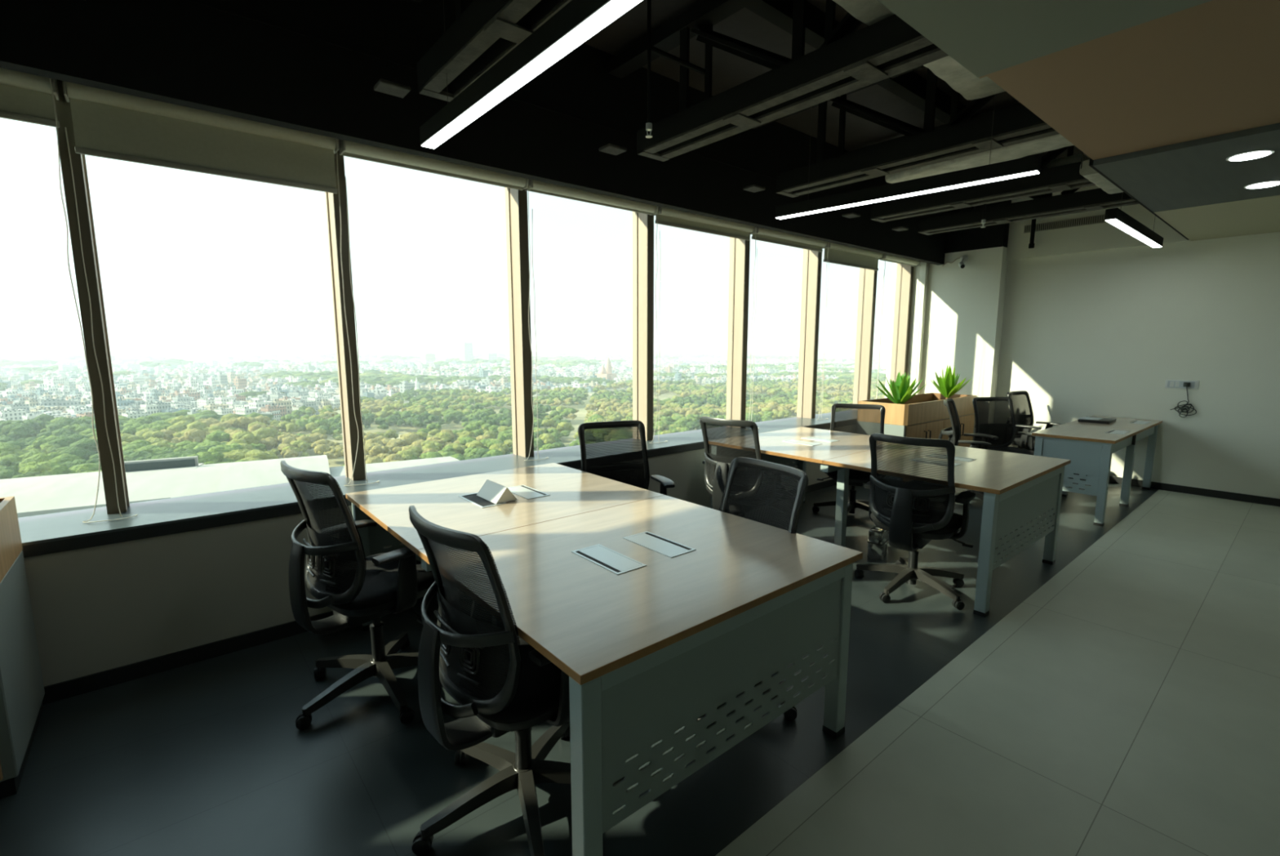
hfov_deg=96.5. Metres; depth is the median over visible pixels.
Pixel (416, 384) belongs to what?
monument
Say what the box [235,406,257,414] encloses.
house
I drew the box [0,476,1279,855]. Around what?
floor
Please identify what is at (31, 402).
house
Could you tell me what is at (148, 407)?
house
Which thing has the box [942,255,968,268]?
security camera
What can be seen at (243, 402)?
house
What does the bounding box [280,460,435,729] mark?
office chair
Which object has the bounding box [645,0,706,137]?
sprinkler
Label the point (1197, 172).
ceiling panel
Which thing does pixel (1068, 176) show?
air conditioning unit
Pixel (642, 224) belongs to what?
window mullion
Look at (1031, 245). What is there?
pipe
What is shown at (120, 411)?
house
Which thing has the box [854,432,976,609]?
office chair
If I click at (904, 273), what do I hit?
window frame
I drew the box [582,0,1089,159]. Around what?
ceiling
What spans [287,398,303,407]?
house
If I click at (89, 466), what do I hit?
tree
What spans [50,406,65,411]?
house
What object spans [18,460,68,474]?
tree
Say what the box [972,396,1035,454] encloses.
office chair
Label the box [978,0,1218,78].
trim
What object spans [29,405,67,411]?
house
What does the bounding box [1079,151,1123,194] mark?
air duct
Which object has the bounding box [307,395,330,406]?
house
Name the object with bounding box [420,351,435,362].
apartment block
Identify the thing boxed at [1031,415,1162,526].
desk
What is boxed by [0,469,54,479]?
tree
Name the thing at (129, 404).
house
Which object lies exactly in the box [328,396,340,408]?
house
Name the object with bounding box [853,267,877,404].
window frame
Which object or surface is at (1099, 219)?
grille
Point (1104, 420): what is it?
laptop
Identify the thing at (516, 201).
window mullion
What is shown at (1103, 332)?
wall
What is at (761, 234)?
roller blind
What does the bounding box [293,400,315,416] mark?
house
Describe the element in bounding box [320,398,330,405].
house
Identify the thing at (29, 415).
house
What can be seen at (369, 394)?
house
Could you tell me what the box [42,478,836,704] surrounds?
baseboard
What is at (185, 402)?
house
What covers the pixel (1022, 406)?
office chair
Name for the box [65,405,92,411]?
house
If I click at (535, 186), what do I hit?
roller blind
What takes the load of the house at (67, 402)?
on the ground
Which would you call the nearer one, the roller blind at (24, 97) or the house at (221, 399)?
the roller blind at (24, 97)
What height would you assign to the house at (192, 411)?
10.284 m
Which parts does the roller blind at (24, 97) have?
pull cord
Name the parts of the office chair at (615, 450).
backrest frame, armrest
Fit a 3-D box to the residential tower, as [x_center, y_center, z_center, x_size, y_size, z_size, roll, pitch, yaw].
[-470.644,-202.887,1548.266,22.000,65.000,28.000,6,10,35]
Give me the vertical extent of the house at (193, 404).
4.955 m
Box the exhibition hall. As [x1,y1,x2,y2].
[0,454,459,517]
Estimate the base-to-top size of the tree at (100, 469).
12.557 m
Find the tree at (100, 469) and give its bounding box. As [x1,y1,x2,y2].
[81,469,102,472]
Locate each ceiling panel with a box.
[876,0,1213,77]
[986,0,1279,159]
[1093,122,1279,212]
[1154,195,1279,240]
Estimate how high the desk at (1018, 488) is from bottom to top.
0.752 m
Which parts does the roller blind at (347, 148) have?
pull cord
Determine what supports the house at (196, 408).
on the ground
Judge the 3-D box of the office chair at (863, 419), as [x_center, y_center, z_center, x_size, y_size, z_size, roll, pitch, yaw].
[1.929,0.303,5.183,0.666,0.998,0.693,3,9,22]
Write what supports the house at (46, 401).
on the ground
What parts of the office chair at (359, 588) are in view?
backrest frame, seat, armrest, height lever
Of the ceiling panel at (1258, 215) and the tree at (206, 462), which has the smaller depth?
the ceiling panel at (1258, 215)
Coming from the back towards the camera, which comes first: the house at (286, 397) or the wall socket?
the house at (286, 397)
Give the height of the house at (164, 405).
13.104 m
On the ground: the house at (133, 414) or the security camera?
the house at (133, 414)
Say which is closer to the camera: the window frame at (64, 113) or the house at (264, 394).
the window frame at (64, 113)
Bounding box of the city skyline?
[0,351,887,406]
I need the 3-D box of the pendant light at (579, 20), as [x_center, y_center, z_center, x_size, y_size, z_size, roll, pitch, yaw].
[-0.466,-1.784,2.068,0.072,1.001,1.820,-7,10,-40]
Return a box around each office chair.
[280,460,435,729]
[408,505,625,855]
[577,419,675,495]
[696,457,808,720]
[699,416,761,510]
[812,403,885,513]
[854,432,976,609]
[937,398,994,500]
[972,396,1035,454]
[1007,391,1062,450]
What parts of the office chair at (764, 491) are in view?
backrest frame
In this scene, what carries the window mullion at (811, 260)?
on the wall at (95, 609)
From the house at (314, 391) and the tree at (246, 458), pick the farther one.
the house at (314, 391)
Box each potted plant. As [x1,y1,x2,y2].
[875,370,926,404]
[929,364,971,399]
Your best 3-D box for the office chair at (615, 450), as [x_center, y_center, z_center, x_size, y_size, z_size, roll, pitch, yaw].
[-0.119,0.498,3.684,0.686,1.028,0.676,-3,9,-23]
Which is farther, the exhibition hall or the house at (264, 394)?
the house at (264, 394)
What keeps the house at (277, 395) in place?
on the ground
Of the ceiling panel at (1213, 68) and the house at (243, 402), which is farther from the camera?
the house at (243, 402)
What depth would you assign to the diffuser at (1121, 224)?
4.91 m
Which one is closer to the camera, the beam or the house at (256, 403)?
the beam
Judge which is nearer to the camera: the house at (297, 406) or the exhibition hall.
the exhibition hall
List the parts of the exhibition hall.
roof light frame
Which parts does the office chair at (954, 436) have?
backrest frame, armrest, armrest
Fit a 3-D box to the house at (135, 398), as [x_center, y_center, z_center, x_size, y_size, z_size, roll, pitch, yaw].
[-368.225,-16.695,414.781,7.103,10.940,9.943,4,9,29]
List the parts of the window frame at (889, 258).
pull cord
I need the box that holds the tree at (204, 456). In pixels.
[196,450,224,462]
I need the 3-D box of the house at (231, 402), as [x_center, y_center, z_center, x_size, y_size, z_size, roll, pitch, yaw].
[-286.059,-14.983,405.186,8.638,10.213,10.331,4,9,25]
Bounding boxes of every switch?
[1169,381,1173,386]
[1174,381,1179,386]
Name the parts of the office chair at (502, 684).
backrest frame, seat, armrest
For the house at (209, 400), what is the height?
10.455 m
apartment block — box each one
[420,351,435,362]
[482,351,497,359]
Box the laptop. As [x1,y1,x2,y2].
[1077,416,1116,423]
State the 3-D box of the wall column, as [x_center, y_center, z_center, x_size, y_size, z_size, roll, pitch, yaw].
[4.085,-0.926,7.689,0.200,2.740,1.275,-7,10,-39]
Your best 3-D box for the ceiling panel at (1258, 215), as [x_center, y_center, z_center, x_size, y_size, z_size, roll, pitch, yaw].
[6.821,-1.531,2.928,1.940,0.060,6.030,-7,10,-39]
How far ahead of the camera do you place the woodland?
288.17 m
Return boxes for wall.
[17,261,928,685]
[884,231,1279,498]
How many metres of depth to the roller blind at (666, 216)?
5.07 m
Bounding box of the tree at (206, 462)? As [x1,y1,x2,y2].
[204,461,217,464]
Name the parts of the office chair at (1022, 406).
backrest frame, seat, armrest, armrest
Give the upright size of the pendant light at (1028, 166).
1.001 m
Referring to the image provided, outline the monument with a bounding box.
[414,377,419,396]
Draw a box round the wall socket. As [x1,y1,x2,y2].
[1164,379,1199,389]
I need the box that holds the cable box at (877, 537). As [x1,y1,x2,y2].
[866,525,888,559]
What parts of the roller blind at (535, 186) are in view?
pull cord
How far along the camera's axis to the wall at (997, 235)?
7.14 m
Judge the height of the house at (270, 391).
11.380 m
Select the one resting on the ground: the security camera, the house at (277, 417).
the house at (277, 417)
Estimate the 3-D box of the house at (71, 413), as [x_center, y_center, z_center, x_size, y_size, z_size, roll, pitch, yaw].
[-341.004,-6.419,350.417,11.477,8.458,9.837,3,9,21]
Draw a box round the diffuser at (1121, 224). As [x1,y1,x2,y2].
[1105,218,1161,248]
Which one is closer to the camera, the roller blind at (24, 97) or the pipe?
the roller blind at (24, 97)
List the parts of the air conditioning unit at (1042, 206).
channel plate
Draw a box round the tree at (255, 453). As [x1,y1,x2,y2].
[227,448,279,460]
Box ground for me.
[0,349,853,466]
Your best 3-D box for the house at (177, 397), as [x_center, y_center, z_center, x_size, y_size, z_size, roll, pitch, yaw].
[-355.762,-20.214,443.244,7.913,10.008,9.465,4,9,24]
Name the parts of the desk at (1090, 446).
leg, leg, panel, frame rail, leg, flap lid, leg, joint plate, flap lid, leg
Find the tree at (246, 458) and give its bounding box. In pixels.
[240,457,262,460]
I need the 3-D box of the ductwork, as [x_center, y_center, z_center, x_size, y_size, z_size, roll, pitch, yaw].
[-1.411,-2.126,1.407,16.000,0.140,0.100,-7,10,-39]
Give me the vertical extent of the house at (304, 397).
9.232 m
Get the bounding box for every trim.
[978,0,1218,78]
[1088,157,1189,239]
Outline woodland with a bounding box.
[0,377,885,471]
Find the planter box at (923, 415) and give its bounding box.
[857,392,976,447]
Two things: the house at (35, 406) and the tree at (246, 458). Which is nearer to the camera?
the tree at (246, 458)
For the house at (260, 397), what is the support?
on the ground
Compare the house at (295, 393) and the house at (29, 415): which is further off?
the house at (295, 393)
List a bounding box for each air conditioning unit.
[373,0,572,102]
[598,0,948,161]
[742,65,1059,197]
[841,102,1095,222]
[891,145,1139,235]
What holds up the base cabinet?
on the floor
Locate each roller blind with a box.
[0,67,137,522]
[62,80,379,485]
[338,138,548,460]
[524,178,667,443]
[652,206,759,428]
[749,226,829,419]
[822,242,884,398]
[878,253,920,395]
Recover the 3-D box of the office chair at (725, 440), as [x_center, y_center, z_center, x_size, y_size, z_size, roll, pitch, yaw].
[0.764,0.416,4.253,0.663,1.033,0.692,7,11,42]
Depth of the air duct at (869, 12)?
2.88 m
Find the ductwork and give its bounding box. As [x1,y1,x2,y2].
[732,0,1041,159]
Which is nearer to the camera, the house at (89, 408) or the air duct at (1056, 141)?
the air duct at (1056, 141)
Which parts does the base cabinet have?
door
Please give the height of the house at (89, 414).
10.709 m
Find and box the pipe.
[1028,218,1035,248]
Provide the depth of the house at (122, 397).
404.99 m
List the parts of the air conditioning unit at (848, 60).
channel plate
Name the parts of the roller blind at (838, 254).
pull cord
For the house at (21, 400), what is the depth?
381.66 m
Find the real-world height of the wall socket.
0.090 m
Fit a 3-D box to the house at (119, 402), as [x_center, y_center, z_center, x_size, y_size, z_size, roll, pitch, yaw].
[-342.180,-12.876,379.224,6.984,13.249,9.778,3,9,21]
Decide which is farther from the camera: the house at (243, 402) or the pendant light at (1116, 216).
the house at (243, 402)
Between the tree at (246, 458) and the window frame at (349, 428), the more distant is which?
the tree at (246, 458)
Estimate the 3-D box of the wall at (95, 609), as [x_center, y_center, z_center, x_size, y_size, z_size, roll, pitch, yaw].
[-2.280,-0.242,2.878,16.200,2.720,0.570,-7,10,-39]
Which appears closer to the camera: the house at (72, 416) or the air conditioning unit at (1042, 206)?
the air conditioning unit at (1042, 206)
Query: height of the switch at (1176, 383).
0.056 m
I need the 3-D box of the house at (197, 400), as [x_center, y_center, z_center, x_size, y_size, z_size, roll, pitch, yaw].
[-332.120,-18.990,439.927,7.733,8.504,13.257,3,8,19]
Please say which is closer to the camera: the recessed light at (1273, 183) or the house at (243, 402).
the recessed light at (1273, 183)
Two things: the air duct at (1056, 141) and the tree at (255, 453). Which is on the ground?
the tree at (255, 453)
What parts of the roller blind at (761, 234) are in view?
pull cord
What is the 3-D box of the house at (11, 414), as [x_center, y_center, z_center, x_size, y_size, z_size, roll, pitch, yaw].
[-367.267,-5.783,333.702,8.798,11.839,10.265,3,9,21]
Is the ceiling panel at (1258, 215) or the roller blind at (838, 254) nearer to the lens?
the ceiling panel at (1258, 215)
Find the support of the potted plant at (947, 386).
in the planter box at (923, 415)
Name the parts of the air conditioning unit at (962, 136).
channel plate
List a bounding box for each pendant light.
[419,0,642,148]
[774,93,1041,219]
[1104,195,1163,248]
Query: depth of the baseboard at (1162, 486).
5.91 m
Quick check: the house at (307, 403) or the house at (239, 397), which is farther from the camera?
the house at (239, 397)
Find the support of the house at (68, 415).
on the ground
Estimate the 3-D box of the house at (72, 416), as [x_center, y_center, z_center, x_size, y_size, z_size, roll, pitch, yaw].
[-319.593,-2.040,313.645,8.391,9.996,14.384,3,9,22]
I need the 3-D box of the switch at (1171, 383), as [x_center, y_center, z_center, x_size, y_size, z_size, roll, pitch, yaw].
[5.622,-0.463,6.040,0.003,0.056,0.032,-7,10,-39]
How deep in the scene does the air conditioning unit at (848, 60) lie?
2.96 m
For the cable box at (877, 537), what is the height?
0.205 m
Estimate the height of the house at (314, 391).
11.369 m
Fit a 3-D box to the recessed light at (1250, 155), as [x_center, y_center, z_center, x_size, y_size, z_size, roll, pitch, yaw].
[3.459,-1.542,3.242,0.190,0.006,0.190,-7,10,-39]
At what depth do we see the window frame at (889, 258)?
7.42 m
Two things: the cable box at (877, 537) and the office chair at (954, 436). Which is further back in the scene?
the office chair at (954, 436)
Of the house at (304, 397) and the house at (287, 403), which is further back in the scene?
the house at (304, 397)
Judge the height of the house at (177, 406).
9.101 m
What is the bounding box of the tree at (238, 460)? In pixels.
[220,459,248,462]
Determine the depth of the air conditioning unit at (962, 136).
3.81 m
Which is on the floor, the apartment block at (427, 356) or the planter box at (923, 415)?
the planter box at (923, 415)
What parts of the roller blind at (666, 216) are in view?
pull cord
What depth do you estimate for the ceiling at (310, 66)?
3.06 m
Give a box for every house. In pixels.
[0,408,26,420]
[4,401,30,413]
[13,397,28,404]
[22,413,37,420]
[24,397,41,406]
[29,404,51,408]
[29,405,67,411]
[31,409,62,414]
[36,411,70,417]
[37,397,65,406]
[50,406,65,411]
[50,414,76,417]
[58,398,80,407]
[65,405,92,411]
[66,406,88,413]
[66,414,81,418]
[67,410,93,414]
[75,411,93,417]
[115,395,133,399]
[115,398,135,405]
[116,404,132,407]
[117,408,125,415]
[121,410,148,417]
[125,408,144,412]
[129,400,155,408]
[133,397,142,400]
[140,402,158,414]
[150,400,171,412]
[161,407,188,412]
[168,400,187,404]
[170,400,185,405]
[172,395,190,402]
[173,404,191,408]
[186,408,203,414]
[187,401,195,408]
[188,407,207,410]
[196,399,199,407]
[199,397,214,405]
[200,395,218,399]
[204,403,229,410]
[213,406,233,415]
[214,395,236,404]
[226,399,246,408]
[231,394,245,400]
[233,401,248,408]
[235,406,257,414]
[248,399,273,408]
[251,395,267,401]
[257,393,267,397]
[258,411,273,419]
[260,404,286,421]
[266,390,280,395]
[269,391,285,399]
[271,409,282,421]
[272,398,292,413]
[278,395,300,399]
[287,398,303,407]
[288,390,308,397]
[292,404,301,415]
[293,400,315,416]
[298,394,309,400]
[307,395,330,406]
[308,389,324,396]
[309,406,319,415]
[311,392,331,396]
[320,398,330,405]
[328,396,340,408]
[363,391,374,397]
[373,393,386,399]
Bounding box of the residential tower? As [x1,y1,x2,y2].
[458,340,473,361]
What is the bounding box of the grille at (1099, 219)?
[1023,213,1106,233]
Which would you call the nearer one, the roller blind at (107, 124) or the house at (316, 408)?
the roller blind at (107, 124)
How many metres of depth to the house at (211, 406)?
389.19 m
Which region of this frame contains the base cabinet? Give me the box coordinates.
[0,495,44,798]
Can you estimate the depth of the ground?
3806.97 m
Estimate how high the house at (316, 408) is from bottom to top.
6.745 m
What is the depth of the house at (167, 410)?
357.93 m
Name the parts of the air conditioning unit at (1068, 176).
channel plate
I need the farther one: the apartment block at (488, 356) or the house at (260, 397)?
the apartment block at (488, 356)
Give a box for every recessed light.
[1226,149,1274,161]
[1244,180,1279,188]
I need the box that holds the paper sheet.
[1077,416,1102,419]
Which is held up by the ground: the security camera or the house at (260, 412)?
the house at (260, 412)
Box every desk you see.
[345,462,862,855]
[710,426,1071,617]
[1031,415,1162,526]
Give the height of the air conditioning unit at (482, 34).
0.708 m
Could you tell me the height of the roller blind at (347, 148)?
1.993 m
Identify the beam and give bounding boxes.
[1006,185,1190,259]
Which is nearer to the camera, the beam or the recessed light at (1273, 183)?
the recessed light at (1273, 183)
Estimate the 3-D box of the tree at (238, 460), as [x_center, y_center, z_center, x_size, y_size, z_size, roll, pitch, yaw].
[-118.066,16.815,169.157,12.595,14.796,13.070,2,8,15]
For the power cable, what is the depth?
5.95 m
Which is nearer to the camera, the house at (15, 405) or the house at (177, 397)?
the house at (15, 405)
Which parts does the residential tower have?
roof crown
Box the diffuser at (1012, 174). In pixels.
[775,170,1039,219]
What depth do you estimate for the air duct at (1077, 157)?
4.51 m
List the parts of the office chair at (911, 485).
armrest, backrest frame, seat, armrest, height lever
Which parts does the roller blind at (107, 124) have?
pull cord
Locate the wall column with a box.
[920,246,1008,440]
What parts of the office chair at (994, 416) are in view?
armrest, backrest frame, seat, armrest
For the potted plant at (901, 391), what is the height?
0.482 m
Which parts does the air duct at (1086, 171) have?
hanger rod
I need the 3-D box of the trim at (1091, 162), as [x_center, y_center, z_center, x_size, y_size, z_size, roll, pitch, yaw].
[4.168,-1.781,4.635,3.800,0.070,0.020,-7,10,-39]
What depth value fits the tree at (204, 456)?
181.46 m
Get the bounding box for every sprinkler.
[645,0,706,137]
[980,204,986,227]
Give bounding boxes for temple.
[595,357,616,380]
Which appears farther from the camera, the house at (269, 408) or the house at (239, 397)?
the house at (239, 397)
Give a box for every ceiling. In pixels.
[0,0,947,265]
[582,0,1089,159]
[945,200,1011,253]
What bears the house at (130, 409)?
on the ground
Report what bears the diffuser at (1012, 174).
attached to the pendant light at (1028, 166)
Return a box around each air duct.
[832,0,1005,100]
[884,133,1073,183]
[1040,151,1089,169]
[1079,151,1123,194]
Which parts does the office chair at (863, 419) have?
height lever, seat, backrest frame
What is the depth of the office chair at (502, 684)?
1.66 m
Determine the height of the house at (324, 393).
10.688 m
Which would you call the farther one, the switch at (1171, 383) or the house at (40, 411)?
the house at (40, 411)
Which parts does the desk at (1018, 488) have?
leg, panel, leg, flap lid, flap lid, leg, frame rail, flap lid, leg, panel, leg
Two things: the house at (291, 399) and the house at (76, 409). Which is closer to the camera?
the house at (76, 409)
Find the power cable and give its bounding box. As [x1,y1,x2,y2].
[1169,382,1196,417]
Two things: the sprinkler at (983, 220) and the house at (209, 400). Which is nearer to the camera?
the sprinkler at (983, 220)
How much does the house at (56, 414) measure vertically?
10.287 m
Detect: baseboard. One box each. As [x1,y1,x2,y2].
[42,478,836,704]
[1073,472,1279,506]
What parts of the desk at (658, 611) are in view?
leg, panel, flap lid, flap lid, leg, flap lid, frame rail, flap lid, panel, leg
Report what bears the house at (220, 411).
on the ground
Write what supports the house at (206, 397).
on the ground
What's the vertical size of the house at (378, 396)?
5.237 m
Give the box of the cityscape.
[0,348,887,423]
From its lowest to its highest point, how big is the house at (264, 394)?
8.704 m
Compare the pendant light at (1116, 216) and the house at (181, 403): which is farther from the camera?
the house at (181, 403)
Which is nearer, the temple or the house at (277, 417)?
the house at (277, 417)
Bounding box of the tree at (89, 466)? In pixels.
[66,462,101,473]
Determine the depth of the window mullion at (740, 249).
5.68 m
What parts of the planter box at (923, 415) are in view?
door, door, door, door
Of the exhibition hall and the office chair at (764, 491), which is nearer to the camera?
the office chair at (764, 491)
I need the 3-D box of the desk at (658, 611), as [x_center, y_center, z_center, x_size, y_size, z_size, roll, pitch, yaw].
[-0.362,0.744,2.660,1.290,0.828,2.232,-7,10,-39]
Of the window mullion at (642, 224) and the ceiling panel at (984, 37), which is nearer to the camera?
the ceiling panel at (984, 37)
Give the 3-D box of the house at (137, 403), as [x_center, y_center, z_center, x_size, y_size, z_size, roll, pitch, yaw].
[-333.088,-12.725,384.499,8.831,11.486,15.139,3,9,21]

